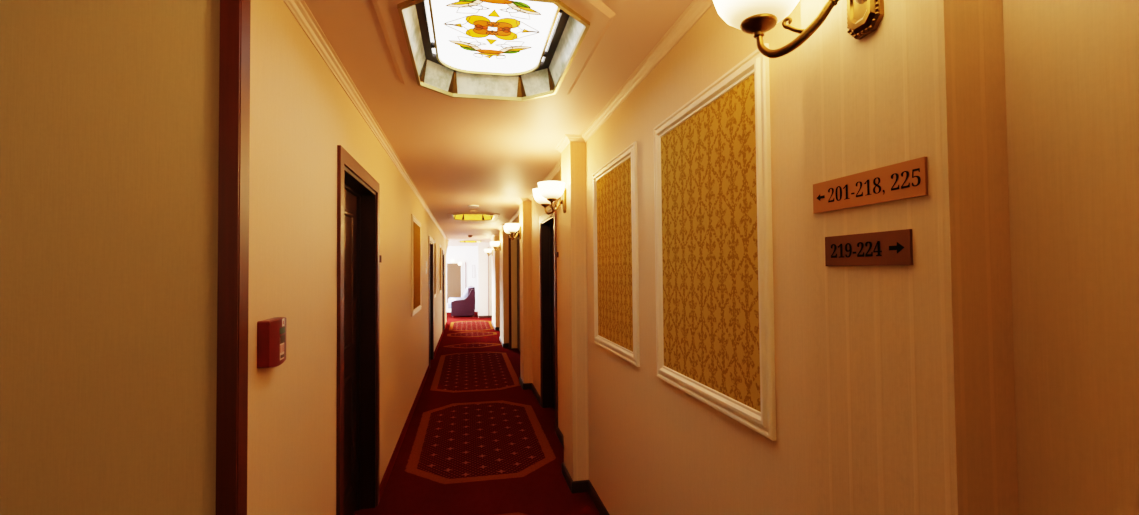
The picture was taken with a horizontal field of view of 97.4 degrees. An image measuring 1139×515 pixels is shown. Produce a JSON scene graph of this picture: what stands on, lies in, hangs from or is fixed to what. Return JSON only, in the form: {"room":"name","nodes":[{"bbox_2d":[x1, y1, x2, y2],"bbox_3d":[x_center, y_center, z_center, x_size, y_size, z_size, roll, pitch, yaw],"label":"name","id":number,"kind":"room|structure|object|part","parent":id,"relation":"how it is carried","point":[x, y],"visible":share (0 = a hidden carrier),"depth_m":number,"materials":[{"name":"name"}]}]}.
{"room":"hotel corridor","nodes":[
{"label":"hotel corridor","id":0,"kind":"room"},
{"bbox_2d":[0,0,219,514],"bbox_3d":[-2.699,0.305,1.102,3.552,2.615,0.242,0,-1,-12],"label":"wall","id":1,"kind":"structure","parent":0,"point":[109,109],"depth_m":1.29,"materials":[{"name":"paint"}]},
{"bbox_2d":[247,0,445,514],"bbox_3d":[-2.389,0.477,8.050,0.240,2.615,13.650,0,-1,-12],"label":"wall","id":2,"kind":"structure","parent":0,"point":[300,113],"depth_m":1.93,"materials":[{"name":"beige paint"}]},
{"bbox_2d":[215,0,250,514],"bbox_3d":[-0.913,0.345,1.355,0.050,2.515,0.065,0,-1,-12],"label":"trim","id":3,"kind":"structure","parent":2,"relation":"attached to","point":[235,15],"depth_m":1.34,"materials":[{"name":"brown wood"}]},
{"bbox_2d":[257,317,285,367],"bbox_3d":[-0.913,0.261,1.542,0.041,0.146,0.142,0,-1,-12],"label":"box","id":4,"kind":"object","parent":2,"relation":"attached to","point":[271,333],"visible":1,"depth_m":1.49,"materials":[{"name":"red plastic"}]},
{"bbox_2d":[336,145,379,514],"bbox_3d":[-1.318,0.561,2.870,0.256,2.167,1.084,0,-1,-12],"label":"door","id":5,"kind":"structure","parent":2,"relation":"in","point":[358,192],"depth_m":3.28,"materials":[{"name":"brown wood"}]},
{"bbox_3d":[-1.310,1.094,2.857,0.007,0.740,0.660,0,-1,-12],"label":"panel","id":6,"kind":"part","parent":5,"relation":"part of","materials":[{"name":"brown wood"}]},
{"bbox_3d":[-1.319,0.137,2.881,0.007,0.855,0.660,0,-1,-12],"label":"panel","id":7,"kind":"part","parent":5,"relation":"part of","materials":[{"name":"brown wood"}]},
{"bbox_2d":[283,0,446,239],"bbox_3d":[-2.259,-0.712,8.108,0.048,0.038,13.650,0,-1,-12],"label":"trim","id":8,"kind":"structure","parent":2,"relation":"attached to","point":[299,9],"depth_m":2.41,"materials":[{"name":"paint"}]},
{"bbox_2d":[379,322,446,500],"bbox_3d":[-2.251,1.750,8.046,0.020,0.066,13.645,0,-1,-12],"label":"baseboard","id":9,"kind":"structure","parent":2,"relation":"attached to","point":[387,473],"depth_m":4.59,"materials":[{"name":"brown wood"}]},
{"bbox_2d":[411,214,421,316],"bbox_3d":[-1.850,0.100,6.061,0.020,1.135,1.100,0,-1,-12],"label":"wall panel","id":10,"kind":"object","parent":2,"relation":"attached to","point":[416,245],"visible":1,"depth_m":6.01,"materials":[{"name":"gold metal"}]},
{"bbox_2d":[428,236,433,366],"bbox_3d":[-2.469,0.730,8.481,0.256,2.132,0.984,0,-1,-12],"label":"door","id":11,"kind":"structure","parent":2,"relation":"in","point":[431,241],"depth_m":8.89,"materials":[{"name":"brown wood"}]},
{"bbox_2d":[433,238,435,297],"bbox_3d":[-2.539,0.205,9.420,0.020,1.105,0.640,0,-1,-12],"label":"wall panel","id":12,"kind":"object","parent":2,"relation":"attached to","point":[433,238],"visible":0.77,"depth_m":9.44,"materials":[{"name":"gold metal"}]},
{"bbox_2d":[439,244,441,293],"bbox_3d":[-2.947,0.259,11.413,0.020,1.105,0.950,0,-1,-12],"label":"wall panel","id":13,"kind":"object","parent":2,"relation":"attached to","point":[440,246],"visible":0.96,"depth_m":11.53,"materials":[{"name":"gold metal"}]},
{"bbox_2d":[442,250,444,331],"bbox_3d":[-3.375,0.869,12.902,0.256,2.092,1.074,0,-1,-12],"label":"door","id":14,"kind":"structure","parent":2,"relation":"in","point":[443,251],"depth_m":13.35,"materials":[{"name":"brown wood"}]},
{"bbox_2d":[446,246,477,311],"bbox_3d":[-5.324,0.779,19.004,5.600,2.615,0.200,0,-1,-12],"label":"wall","id":15,"kind":"structure","parent":0,"point":[468,254],"depth_m":19.19,"materials":[{"name":"white paint"}]},
{"bbox_2d":[447,263,461,302],"bbox_3d":[-4.386,0.974,19.064,0.560,1.510,0.050,0,-1,-12],"label":"wall panel","id":16,"kind":"object","parent":15,"relation":"attached to","point":[454,271],"visible":0.71,"depth_m":19.05,"materials":[{"name":"white paint"}]},
{"bbox_2d":[354,311,599,514],"bbox_3d":[-2.242,1.844,8.477,11.000,0.100,24.400,0,-1,-12],"label":"floor","id":17,"kind":"structure","parent":0,"point":[475,442],"depth_m":4.51,"materials":[{"name":"red carpet"}]},
{"bbox_2d":[448,286,474,317],"bbox_3d":[-3.798,1.529,17.663,0.905,1.020,1.780,0,-1,-12],"label":"lounge sofa","id":18,"kind":"object","parent":17,"relation":"on","point":[464,305],"visible":0.98,"depth_m":16.84,"materials":[{"name":"fabric"}]},
{"bbox_2d":[448,298,460,307],"bbox_3d":[-3.850,1.581,17.309,0.660,0.300,0.660,0,-1,-12],"label":"seat cushion","id":19,"kind":"object","parent":18,"relation":"on","point":[450,300],"depth_m":16.94,"materials":[{"name":"purple fabric"}]},
{"bbox_2d":[460,286,472,299],"bbox_3d":[-3.569,1.230,17.376,0.440,0.440,0.660,0,-1,-12],"label":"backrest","id":20,"kind":"object","parent":18,"relation":"on","point":[467,291],"depth_m":17.06,"materials":[{"name":"purple fabric"}]},
{"bbox_2d":[478,242,491,315],"bbox_3d":[-2.690,0.701,16.861,0.780,2.615,0.180,0,-1,-12],"label":"wall lounge partition","id":21,"kind":"structure","parent":0,"point":[482,256],"depth_m":16.74,"materials":[{"name":"white paint"}]},
{"bbox_2d":[478,315,491,317],"bbox_3d":[-2.805,1.971,16.702,0.480,0.070,0.018,0,-1,-12],"label":"baseboard","id":22,"kind":"structure","parent":21,"relation":"attached to","point":[483,316],"depth_m":16.69,"materials":[{"name":"white wood"}]},
{"bbox_2d":[488,247,488,314],"bbox_3d":[-2.715,0.791,16.748,0.025,2.290,0.025,0,-1,-12],"label":"trim","id":23,"kind":"structure","parent":21,"relation":"attached to","point":[488,247],"depth_m":16.73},
{"bbox_2d":[304,0,692,245],"bbox_3d":[-2.265,-0.720,8.541,11.000,0.001,24.400,0,-1,-12],"label":"ceiling","id":24,"kind":"structure","parent":0,"point":[458,154],"depth_m":3.10,"materials":[{"name":"paint"}]},
{"bbox_2d":[456,240,484,241],"bbox_3d":[-3.158,-0.520,15.960,0.874,0.019,1.220,0,-1,-12],"label":"trim","id":25,"kind":"structure","parent":24,"relation":"attached to","point":[456,240],"depth_m":15.45,"materials":[{"name":"paint"}]},
{"bbox_2d":[459,241,481,242],"bbox_3d":[-3.158,-0.577,15.956,0.698,0.161,1.054,0,-1,-12],"label":"ceiling lamp","id":26,"kind":"object","parent":25,"relation":"hanging from","point":[459,241],"visible":0.16,"depth_m":16.44,"materials":[{"name":"yellow glass"}]},
{"bbox_2d":[447,212,499,219],"bbox_3d":[-1.675,-0.715,8.723,0.874,0.019,1.220,0,-1,-12],"label":"trim","id":27,"kind":"structure","parent":24,"relation":"attached to","point":[450,216],"depth_m":8.20,"materials":[{"name":"paint"}]},
{"bbox_2d":[452,214,494,220],"bbox_3d":[-1.674,-0.772,8.719,0.698,0.161,1.054,0,-1,-12],"label":"ceiling lamp","id":28,"kind":"object","parent":27,"relation":"hanging from","point":[463,217],"visible":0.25,"depth_m":9.19,"materials":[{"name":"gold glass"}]},
{"bbox_3d":[-1.776,-0.752,9.215,0.376,0.114,0.040,0,-1,-12],"label":"glass panel","id":29,"kind":"part","parent":28,"relation":"part of","materials":[{"name":"yellow glass"}]},
{"bbox_3d":[-1.512,-0.754,9.199,0.214,0.114,0.041,-1,-2,31],"label":"glass panel","id":30,"kind":"part","parent":28,"relation":"part of","materials":[{"name":"yellow glass"}]},
{"bbox_2d":[372,0,615,103],"bbox_3d":[-0.339,-0.892,2.196,0.874,0.019,1.220,0,-1,-12],"label":"trim","id":31,"kind":"structure","parent":24,"relation":"attached to","point":[600,16],"depth_m":2.03,"materials":[{"name":"paint"}]},
{"bbox_2d":[397,0,589,101],"bbox_3d":[-0.338,-0.949,2.192,0.698,0.161,1.054,0,-1,-12],"label":"ceiling lamp","id":32,"kind":"object","parent":31,"relation":"hanging from","point":[504,50],"visible":1,"depth_m":2.30,"materials":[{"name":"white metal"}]},
{"bbox_3d":[-0.662,-0.940,2.131,0.040,0.114,0.744,0,-1,-12],"label":"glass panel","id":33,"kind":"part","parent":32,"relation":"part of","materials":[{"name":"white glass"}]},
{"bbox_3d":[-0.730,-0.930,2.491,0.042,0.113,0.052,0,-1,-12],"label":"corner post","id":34,"kind":"part","parent":32,"relation":"part of","materials":[{"name":"brown wood"}]},
{"bbox_3d":[-0.676,-0.929,2.569,0.041,0.114,0.214,-2,-2,36],"label":"glass panel","id":35,"kind":"part","parent":32,"relation":"part of","materials":[{"name":"white glass"}]},
{"bbox_3d":[-0.619,-0.927,2.646,0.053,0.113,0.043,0,-1,-12],"label":"corner post","id":36,"kind":"part","parent":32,"relation":"part of","materials":[{"name":"gold metal"}]},
{"bbox_3d":[-0.440,-0.928,2.688,0.376,0.114,0.040,0,-1,-12],"label":"glass panel","id":37,"kind":"part","parent":32,"relation":"part of","materials":[{"name":"white glass"}]},
{"bbox_3d":[-0.340,-1.011,2.199,0.625,0.028,0.969,0,-1,-12],"label":"frame","id":38,"kind":"part","parent":32,"relation":"part of","materials":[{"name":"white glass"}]},
{"bbox_2d":[425,0,559,60],"bbox_3d":[-0.340,-1.024,2.199,0.591,0.010,0.934,0,-1,-12],"label":"diffuser","id":39,"kind":"object","parent":32,"relation":"attached to","point":[427,9],"depth_m":2.24,"materials":[{"name":"multicoloured"}]},
{"bbox_3d":[-0.333,-1.004,2.164,0.492,0.020,0.980,0,-1,-12],"label":"stained panel","id":40,"kind":"part","parent":32,"relation":"part of","materials":[{"name":"white"}]},
{"bbox_3d":[-0.259,-0.928,2.719,0.053,0.113,0.043,0,-1,-12],"label":"corner post","id":41,"kind":"part","parent":32,"relation":"part of","materials":[{"name":"brown wood"}]},
{"bbox_3d":[-0.176,-0.931,2.672,0.214,0.114,0.041,-1,-2,31],"label":"glass panel","id":42,"kind":"part","parent":32,"relation":"part of","materials":[{"name":"white glass"}]},
{"bbox_3d":[-0.096,-0.932,2.621,0.042,0.113,0.052,0,-1,-12],"label":"corner post","id":43,"kind":"part","parent":32,"relation":"part of","materials":[{"name":"gold metal"}]},
{"bbox_3d":[-0.017,-0.942,2.263,0.040,0.114,0.744,0,-1,-12],"label":"glass panel","id":44,"kind":"part","parent":32,"relation":"part of","materials":[{"name":"white glass"}]},
{"bbox_2d":[511,236,518,347],"bbox_3d":[-1.080,0.694,10.085,0.228,2.260,0.014,0,-1,-12],"label":"door","id":45,"kind":"structure","parent":0,"point":[513,242],"depth_m":10.07,"materials":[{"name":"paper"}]},
{"bbox_2d":[499,0,1138,514],"bbox_3d":[-0.443,0.431,6.944,0.240,2.615,19.800,0,-1,-12],"label":"wall","id":46,"kind":"structure","parent":0,"point":[1072,66],"depth_m":0.77,"materials":[{"name":"beige paint"}]},
{"bbox_2d":[484,249,492,255],"bbox_3d":[-2.338,-0.140,14.433,0.229,0.196,0.488,0,-1,-12],"label":"wall sconce","id":47,"kind":"object","parent":46,"relation":"attached to","point":[487,251],"visible":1,"depth_m":14.25,"materials":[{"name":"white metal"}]},
{"bbox_2d":[490,241,500,250],"bbox_3d":[-1.605,-0.236,10.859,0.229,0.196,0.488,0,-1,-12],"label":"wall sconce","id":48,"kind":"object","parent":46,"relation":"attached to","point":[494,244],"visible":1,"depth_m":10.67,"materials":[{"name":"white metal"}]},
{"bbox_3d":[-1.591,-0.282,10.715,0.198,0.113,0.198,0,-1,-12],"label":"lamp shade","id":49,"kind":"part","parent":48,"relation":"part of","materials":[{"name":"white glass"}]},
{"bbox_2d":[492,236,499,326],"bbox_3d":[-2.072,0.673,14.007,0.114,2.515,1.700,0,-1,-12],"label":"trim","id":50,"kind":"structure","parent":46,"relation":"attached to","point":[495,258],"depth_m":13.19,"materials":[{"name":"paint"}]},
{"bbox_2d":[500,226,508,342],"bbox_3d":[-1.404,0.586,10.750,0.114,2.515,1.050,0,-1,-12],"label":"trim","id":51,"kind":"structure","parent":46,"relation":"attached to","point":[504,263],"depth_m":10.25,"materials":[{"name":"paint"}]},
{"bbox_2d":[504,223,520,239],"bbox_3d":[-0.776,-0.346,6.814,0.229,0.196,0.488,0,-1,-12],"label":"wall sconce","id":52,"kind":"object","parent":46,"relation":"attached to","point":[510,229],"visible":1,"depth_m":6.63,"materials":[{"name":"white glass"}]},
{"bbox_3d":[-0.762,-0.391,6.670,0.198,0.113,0.198,0,-1,-12],"label":"lamp shade","id":53,"kind":"part","parent":52,"relation":"part of","materials":[{"name":"white glass"}]},
{"bbox_2d":[508,229,519,350],"bbox_3d":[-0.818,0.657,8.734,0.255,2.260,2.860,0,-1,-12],"label":"door","id":54,"kind":"structure","parent":46,"relation":"in","point":[509,238],"depth_m":10.00,"materials":[{"name":"brown wood"}]},
{"bbox_2d":[519,201,532,382],"bbox_3d":[-0.595,0.479,6.804,0.114,2.515,0.410,0,-1,-12],"label":"trim","id":55,"kind":"structure","parent":46,"relation":"attached to","point":[525,206],"depth_m":6.61,"materials":[{"name":"paper"}]},
{"bbox_2d":[539,206,557,434],"bbox_3d":[-0.112,0.606,5.296,0.256,2.177,1.054,0,-1,-12],"label":"door","id":56,"kind":"structure","parent":46,"relation":"in","point":[547,223],"depth_m":5.70,"materials":[{"name":"brown wood"}]},
{"bbox_3d":[-0.119,0.182,5.306,0.007,0.865,0.630,0,-1,-12],"label":"panel","id":57,"kind":"part","parent":56,"relation":"part of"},
{"bbox_3d":[-0.111,1.144,5.282,0.007,0.740,0.630,0,-1,-12],"label":"panel","id":58,"kind":"part","parent":56,"relation":"part of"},
{"bbox_2d":[533,181,566,214],"bbox_3d":[-0.142,-0.429,3.725,0.229,0.196,0.488,0,-1,-12],"label":"wall sconce","id":59,"kind":"object","parent":46,"relation":"attached to","point":[547,192],"visible":1,"depth_m":3.56,"materials":[{"name":"white glass"}]},
{"bbox_3d":[-0.187,-0.467,3.865,0.198,0.113,0.198,0,-1,-12],"label":"lamp shade","id":60,"kind":"part","parent":59,"relation":"part of","materials":[{"name":"white glass"}]},
{"bbox_3d":[-0.129,-0.474,3.581,0.198,0.113,0.198,0,-1,-12],"label":"lamp shade","id":61,"kind":"part","parent":59,"relation":"part of","materials":[{"name":"white glass"}]},
{"bbox_3d":[-0.124,-0.374,3.803,0.184,0.091,0.019,-2,-2,43],"label":"arm","id":62,"kind":"part","parent":59,"relation":"part of","materials":[{"name":"gold metal"}]},
{"bbox_3d":[-0.094,-0.378,3.658,0.020,0.091,0.184,-1,-2,24],"label":"arm","id":63,"kind":"part","parent":59,"relation":"part of","materials":[{"name":"gold metal"}]},
{"bbox_2d":[492,321,609,514],"bbox_3d":[-0.512,1.702,6.987,0.369,0.078,19.980,0,-1,-12],"label":"baseboard","id":64,"kind":"structure","parent":46,"relation":"attached to","point":[580,486],"depth_m":3.52,"materials":[{"name":"wood"}]},
{"bbox_2d":[561,142,588,480],"bbox_3d":[0.037,0.396,3.721,0.114,2.515,0.345,0,-1,-12],"label":"pillar","id":65,"kind":"structure","parent":46,"relation":"attached to","point":[573,157],"depth_m":3.56,"materials":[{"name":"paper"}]},
{"bbox_2d":[490,0,713,239],"bbox_3d":[-0.669,-0.754,7.021,0.163,0.038,19.980,0,-1,-12],"label":"trim","id":66,"kind":"structure","parent":46,"relation":"attached to","point":[696,9],"depth_m":2.40,"materials":[{"name":"paint"}]},
{"bbox_2d":[593,141,639,366],"bbox_3d":[0.250,-0.009,2.910,0.020,1.127,0.842,0,-1,-12],"label":"wall panel","id":67,"kind":"object","parent":46,"relation":"attached to","point":[615,184],"visible":1,"depth_m":2.82,"materials":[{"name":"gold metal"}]},
{"bbox_2d":[654,43,775,440],"bbox_3d":[0.474,-0.038,1.819,0.020,1.115,0.854,0,-1,-12],"label":"wall panel","id":68,"kind":"object","parent":46,"relation":"attached to","point":[715,343],"visible":0.97,"depth_m":1.67,"materials":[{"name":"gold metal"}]},
{"bbox_2d":[713,0,883,57],"bbox_3d":[0.437,-0.505,0.900,0.229,0.196,0.488,0,-1,-12],"label":"wall sconce","id":69,"kind":"object","parent":46,"relation":"attached to","point":[754,17],"visible":1,"depth_m":0.99,"materials":[{"name":"gold metal"}]},
{"bbox_3d":[0.392,-0.543,1.040,0.198,0.113,0.198,0,-1,-12],"label":"lamp shade","id":70,"kind":"part","parent":69,"relation":"part of","materials":[{"name":"white glass"}]},
{"bbox_3d":[0.455,-0.451,0.978,0.184,0.091,0.019,-2,-2,43],"label":"arm","id":71,"kind":"part","parent":69,"relation":"part of","materials":[{"name":"gold metal"}]},
{"bbox_3d":[0.485,-0.455,0.832,0.020,0.091,0.184,-1,-2,24],"label":"arm","id":72,"kind":"part","parent":69,"relation":"part of","materials":[{"name":"gold metal"}]},
{"bbox_2d":[825,229,912,265],"bbox_3d":[0.547,-0.015,0.928,0.006,0.060,0.201,0,-1,-12],"label":"room sign","id":73,"kind":"object","parent":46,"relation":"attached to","point":[895,247],"visible":1,"depth_m":0.91,"materials":[{"name":"brown wood"}]},
{"bbox_2d":[813,157,927,213],"bbox_3d":[0.546,-0.128,0.932,0.006,0.062,0.265,0,-1,-12],"label":"room sign","id":74,"kind":"object","parent":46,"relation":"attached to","point":[907,179],"visible":1,"depth_m":0.90,"materials":[{"name":"orange metal"}]},
{"bbox_2d":[801,0,1018,514],"bbox_3d":[0.609,0.321,0.931,0.114,2.515,0.333,0,-1,-12],"label":"pillar","id":75,"kind":"structure","parent":46,"relation":"attached to","point":[912,411],"depth_m":0.82,"materials":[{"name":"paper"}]}
]}

